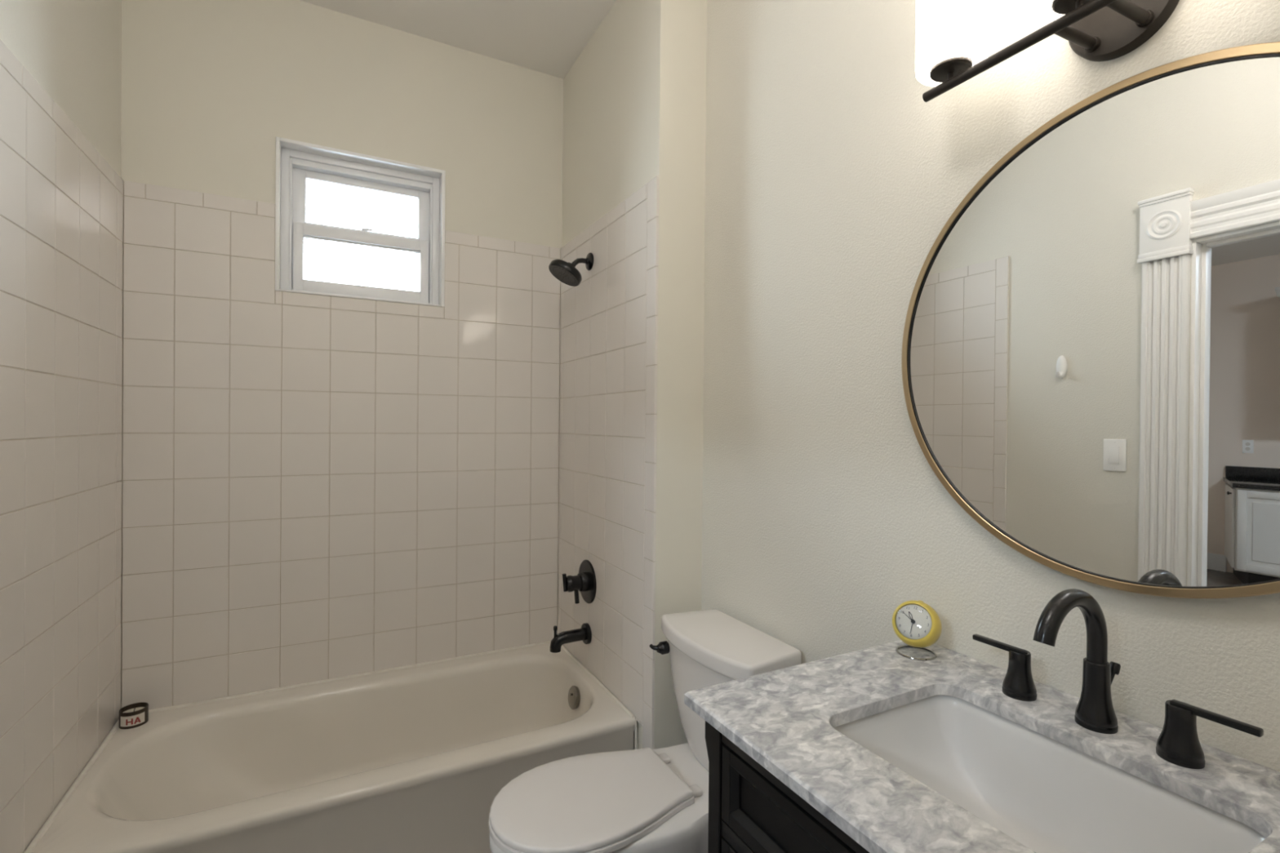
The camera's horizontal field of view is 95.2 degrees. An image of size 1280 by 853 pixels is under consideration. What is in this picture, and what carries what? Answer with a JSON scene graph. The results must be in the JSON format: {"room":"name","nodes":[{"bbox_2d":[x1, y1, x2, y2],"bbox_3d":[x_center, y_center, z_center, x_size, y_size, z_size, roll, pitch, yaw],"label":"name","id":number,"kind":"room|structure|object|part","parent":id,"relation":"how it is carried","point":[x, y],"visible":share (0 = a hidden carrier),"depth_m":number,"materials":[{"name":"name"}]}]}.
{"room":"bathroom","nodes":[
{"label":"bathroom","id":0,"kind":"room"},
{"bbox_2d":[0,0,123,852],"bbox_3d":[-1.080,-0.114,0.635,0.128,2.816,2.758,0,0,-28],"label":"wall","id":1,"kind":"structure","parent":0,"point":[61,183],"depth_m":1.44,"materials":[{"name":"white tile"}]},
{"bbox_2d":[120,0,563,710],"bbox_3d":[-1.096,-0.123,2.260,1.618,2.816,0.150,0,0,-28],"label":"wall","id":2,"kind":"structure","parent":0,"point":[315,487],"depth_m":2.14,"materials":[{"name":"beige tile"}]},
{"bbox_2d":[275,136,445,306],"bbox_3d":[-1.068,-0.751,2.266,0.575,0.542,0.155,0,0,-28],"label":"window","id":3,"kind":"structure","parent":2,"relation":"in","point":[297,162],"depth_m":2.24,"materials":[{"name":"white paint"}]},
{"bbox_3d":[-1.086,-0.854,2.304,0.495,0.227,0.028,0,0,-28],"label":"sash","id":4,"kind":"part","parent":3,"relation":"part of","materials":[{"name":"white plastic"}]},
{"bbox_3d":[-1.075,-0.628,2.277,0.474,0.250,0.030,0,0,-28],"label":"sash","id":5,"kind":"part","parent":3,"relation":"part of","materials":[{"name":"white plastic"}]},
{"bbox_2d":[298,0,616,79],"bbox_3d":[-0.295,-1.558,1.046,1.886,0.080,3.020,0,0,-28],"label":"ceiling","id":6,"kind":"structure","parent":0,"point":[547,37],"depth_m":2.21,"materials":[{"name":"white paint"}]},
{"bbox_2d":[557,0,706,749],"bbox_3d":[-0.065,-0.114,2.317,0.279,2.816,1.008,0,0,-28],"label":"wall","id":7,"kind":"structure","parent":0,"point":[634,131],"depth_m":1.92,"materials":[{"name":"beige tile"}]},
{"bbox_2d":[548,252,593,286],"bbox_3d":[-0.265,-0.606,2.228,0.165,0.134,0.132,0,0,-28],"label":"showerhead","id":8,"kind":"object","parent":7,"relation":"attached to","point":[566,273],"visible":1,"depth_m":2.21,"materials":[{"name":"black metal"}]},
{"bbox_3d":[-0.237,-0.619,2.242,0.082,0.057,0.019,0,0,-28],"label":"arm","id":9,"kind":"part","parent":8,"relation":"part of","materials":[{"name":"black metal"}]},
{"bbox_2d":[550,622,591,653],"bbox_3d":[-0.270,0.800,2.232,0.153,0.094,0.078,0,0,-28],"label":"tub spout","id":10,"kind":"object","parent":7,"relation":"attached to","point":[584,633],"visible":1,"depth_m":2.22,"materials":[{"name":"black metal"}]},
{"bbox_3d":[-0.319,0.777,2.206,0.014,0.048,0.014,0,0,-28],"label":"diverter knob","id":11,"kind":"part","parent":10,"relation":"part of","materials":[{"name":"black metal"}]},
{"bbox_2d":[562,560,596,604],"bbox_3d":[-0.249,0.601,2.246,0.105,0.166,0.166,0,0,-28],"label":"shower valve","id":12,"kind":"object","parent":7,"relation":"attached to","point":[584,582],"visible":1,"depth_m":2.23,"materials":[{"name":"black metal"}]},
{"bbox_3d":[-0.286,0.594,2.226,0.021,0.067,0.015,0,0,-28],"label":"lever","id":13,"kind":"part","parent":12,"relation":"part of","materials":[{"name":"black metal"}]},
{"bbox_3d":[-0.244,0.647,2.249,0.022,0.065,0.017,0,0,-28],"label":"diverter lever","id":14,"kind":"part","parent":12,"relation":"part of","materials":[{"name":"black metal"}]},
{"bbox_3d":[-0.246,0.601,2.248,0.083,0.072,0.072,0,0,-28],"label":"handle","id":15,"kind":"part","parent":12,"relation":"part of","materials":[{"name":"black metal"}]},
{"bbox_3d":[-0.206,0.601,2.268,0.010,0.166,0.166,0,0,-28],"label":"plate","id":16,"kind":"part","parent":12,"relation":"part of","materials":[{"name":"black metal"}]},
{"bbox_2d":[701,0,1279,771],"bbox_3d":[0.689,-0.101,1.076,0.100,2.816,1.892,0,0,-28],"label":"wall","id":17,"kind":"structure","parent":0,"point":[832,181],"depth_m":1.32,"materials":[{"name":"white paint"}]},
{"bbox_2d":[915,0,1179,102],"bbox_3d":[0.655,-0.660,0.844,0.182,0.193,0.500,0,0,-28],"label":"vanity light","id":18,"kind":"object","parent":17,"relation":"attached to","point":[952,36],"visible":1,"depth_m":0.92,"materials":[{"name":"brown metal"}]},
{"bbox_3d":[0.532,-0.684,1.000,0.110,0.148,0.110,0,0,-28],"label":"lamp shade","id":19,"kind":"part","parent":18,"relation":"part of","materials":[{"name":"white glass"}]},
{"bbox_3d":[0.623,-0.683,0.827,0.110,0.148,0.110,0,0,-28],"label":"lamp shade","id":20,"kind":"part","parent":18,"relation":"part of","materials":[{"name":"white glass"}]},
{"bbox_3d":[0.655,-0.590,0.882,0.110,0.024,0.020,0,0,-28],"label":"arm","id":21,"kind":"part","parent":18,"relation":"part of","materials":[{"name":"brown metal"}]},
{"bbox_3d":[0.727,-0.635,0.882,0.019,0.143,0.143,0,0,-28],"label":"plate","id":22,"kind":"part","parent":18,"relation":"part of","materials":[{"name":"brown metal"}]},
{"bbox_3d":[0.686,-0.590,0.824,0.110,0.024,0.020,0,0,-28],"label":"arm","id":23,"kind":"part","parent":18,"relation":"part of","materials":[{"name":"brown metal"}]},
{"bbox_2d":[901,41,1279,598],"bbox_3d":[0.724,-0.136,0.874,0.025,0.757,0.757,0,0,-28],"label":"mirror","id":24,"kind":"object","parent":17,"relation":"attached to","point":[1091,357],"visible":1,"depth_m":0.87,"materials":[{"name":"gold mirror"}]},
{"bbox_3d":[-0.321,1.338,1.061,1.886,0.080,3.020,0,0,-28],"label":"floor","id":25,"kind":"structure","parent":0,"visible":0},
{"bbox_2d":[23,640,636,852],"bbox_3d":[-0.840,1.110,1.889,1.477,0.358,0.764,0,0,-28],"label":"bathtub","id":26,"kind":"object","parent":25,"relation":"on","point":[416,757],"visible":0.9,"depth_m":1.82,"materials":[{"name":"beige ceramic"}]},
{"bbox_2d":[118,702,148,728],"bbox_3d":[-1.590,0.908,1.837,0.071,0.050,0.072,0,0,-28],"label":"candle","id":27,"kind":"object","parent":26,"relation":"on","point":[136,714],"visible":1,"depth_m":1.82,"materials":[{"name":"wax"}]},
{"bbox_3d":[-0.247,1.018,2.198,0.031,0.082,0.082,0,0,-28],"label":"overflow plate","id":28,"kind":"part","parent":26,"relation":"part of","materials":[{"name":"silver metal"}]},
{"bbox_2d":[488,608,801,852],"bbox_3d":[-0.005,0.926,1.457,0.728,0.746,0.419,0,0,-28],"label":"toilet","id":29,"kind":"object","parent":25,"relation":"on","point":[646,800],"visible":0.83,"depth_m":1.41,"materials":[{"name":"white ceramic"}]},
{"bbox_3d":[-0.124,0.903,1.406,0.469,0.016,0.334,0,0,-28],"label":"seat","id":30,"kind":"part","parent":29,"relation":"part of","materials":[{"name":"white plastic"}]},
{"bbox_3d":[-0.125,0.886,1.406,0.464,0.018,0.330,0,0,-28],"label":"seat","id":31,"kind":"part","parent":29,"relation":"part of","materials":[{"name":"white plastic"}]},
{"bbox_3d":[-0.025,1.105,1.460,0.698,0.387,0.347,0,0,-28],"label":"bowl","id":32,"kind":"part","parent":29,"relation":"part of","materials":[{"name":"white ceramic"}]},
{"bbox_3d":[0.056,0.635,1.678,0.044,0.035,0.044,0,0,-28],"label":"flush lever","id":33,"kind":"part","parent":29,"relation":"part of","materials":[{"name":"black metal"}]},
{"bbox_3d":[0.224,0.768,1.575,0.202,0.345,0.400,0,0,-28],"label":"tank","id":34,"kind":"part","parent":29,"relation":"part of","materials":[{"name":"white ceramic"}]},
{"bbox_3d":[0.222,0.579,1.572,0.223,0.048,0.419,0,0,-28],"label":"tank lid","id":35,"kind":"part","parent":29,"relation":"part of","materials":[{"name":"white ceramic"}]},
{"bbox_2d":[705,720,869,852],"bbox_3d":[0.491,0.879,0.756,0.534,0.856,0.670,0,0,-28],"label":"vanity cabinet","id":36,"kind":"object","parent":25,"relation":"on","point":[751,810],"visible":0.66,"depth_m":0.83,"materials":[{"name":"black wood"}]},
{"bbox_3d":[0.127,0.875,0.920,0.042,0.856,0.041,0,0,-28],"label":"corner post","id":37,"kind":"part","parent":36,"relation":"part of","materials":[{"name":"black wood"}]},
{"bbox_3d":[0.198,0.736,0.766,0.018,0.217,0.289,0,0,-28],"label":"drawer","id":38,"kind":"part","parent":36,"relation":"part of","materials":[{"name":"black wood"}]},
{"bbox_3d":[0.268,0.614,0.637,0.019,0.024,0.588,0,0,-28],"label":"rail","id":39,"kind":"part","parent":36,"relation":"part of","materials":[{"name":"black wood"}]},
{"bbox_3d":[0.268,0.543,0.636,0.018,0.112,0.582,0,0,-28],"label":"drawer","id":40,"kind":"part","parent":36,"relation":"part of","materials":[{"name":"black wood"}]},
{"bbox_2d":[684,640,1279,852],"bbox_3d":[0.484,0.442,0.752,0.556,0.020,0.724,0,0,-28],"label":"countertop","id":41,"kind":"structure","parent":36,"relation":"on","point":[784,719],"depth_m":0.79,"materials":[{"name":"stone"}]},
{"bbox_2d":[892,600,942,660],"bbox_3d":[0.526,0.381,1.109,0.080,0.100,0.086,0,0,-28],"label":"alarm clock","id":42,"kind":"object","parent":41,"relation":"on","point":[915,623],"visible":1,"depth_m":1.09,"materials":[{"name":"yellow plastic"}]},
{"bbox_2d":[972,634,1036,701],"bbox_3d":[0.600,0.395,0.966,0.048,0.074,0.100,0,0,-28],"label":"tap","id":43,"kind":"object","parent":41,"relation":"on","point":[1018,683],"visible":1,"depth_m":0.93,"materials":[{"name":"black metal"}]},
{"bbox_3d":[0.597,0.363,0.972,0.012,0.009,0.086,0,0,-28],"label":"lever","id":44,"kind":"part","parent":43,"relation":"part of","materials":[{"name":"black metal"}]},
{"bbox_2d":[833,694,1265,852],"bbox_3d":[0.483,0.539,0.751,0.311,0.175,0.422,0,0,-28],"label":"sink","id":45,"kind":"object","parent":41,"relation":"in","point":[1046,794],"visible":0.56,"depth_m":0.86,"materials":[{"name":"white ceramic"}]},
{"bbox_2d":[1032,588,1120,733],"bbox_3d":[0.615,0.330,0.823,0.192,0.206,0.050,0,0,-28],"label":"faucet","id":46,"kind":"object","parent":41,"relation":"on","point":[1095,710],"visible":1,"depth_m":0.83,"materials":[{"name":"black metal"}]},
{"bbox_3d":[0.602,0.287,0.816,0.161,0.121,0.024,0,0,-28],"label":"spout","id":47,"kind":"part","parent":46,"relation":"part of","materials":[{"name":"black metal"}]},
{"bbox_3d":[0.689,0.369,0.854,0.031,0.048,0.013,0,0,-28],"label":"drain rod","id":48,"kind":"part","parent":46,"relation":"part of","materials":[{"name":"black metal"}]},
{"bbox_2d":[1155,699,1263,768],"bbox_3d":[0.718,0.397,0.741,0.048,0.074,0.100,0,0,-28],"label":"tap","id":49,"kind":"object","parent":41,"relation":"on","point":[1178,743],"visible":1,"depth_m":0.75,"materials":[{"name":"black metal"}]},
{"bbox_3d":[0.722,0.365,0.735,0.012,0.009,0.086,0,0,-28],"label":"lever","id":50,"kind":"part","parent":49,"relation":"part of","materials":[{"name":"black metal"}]}
]}

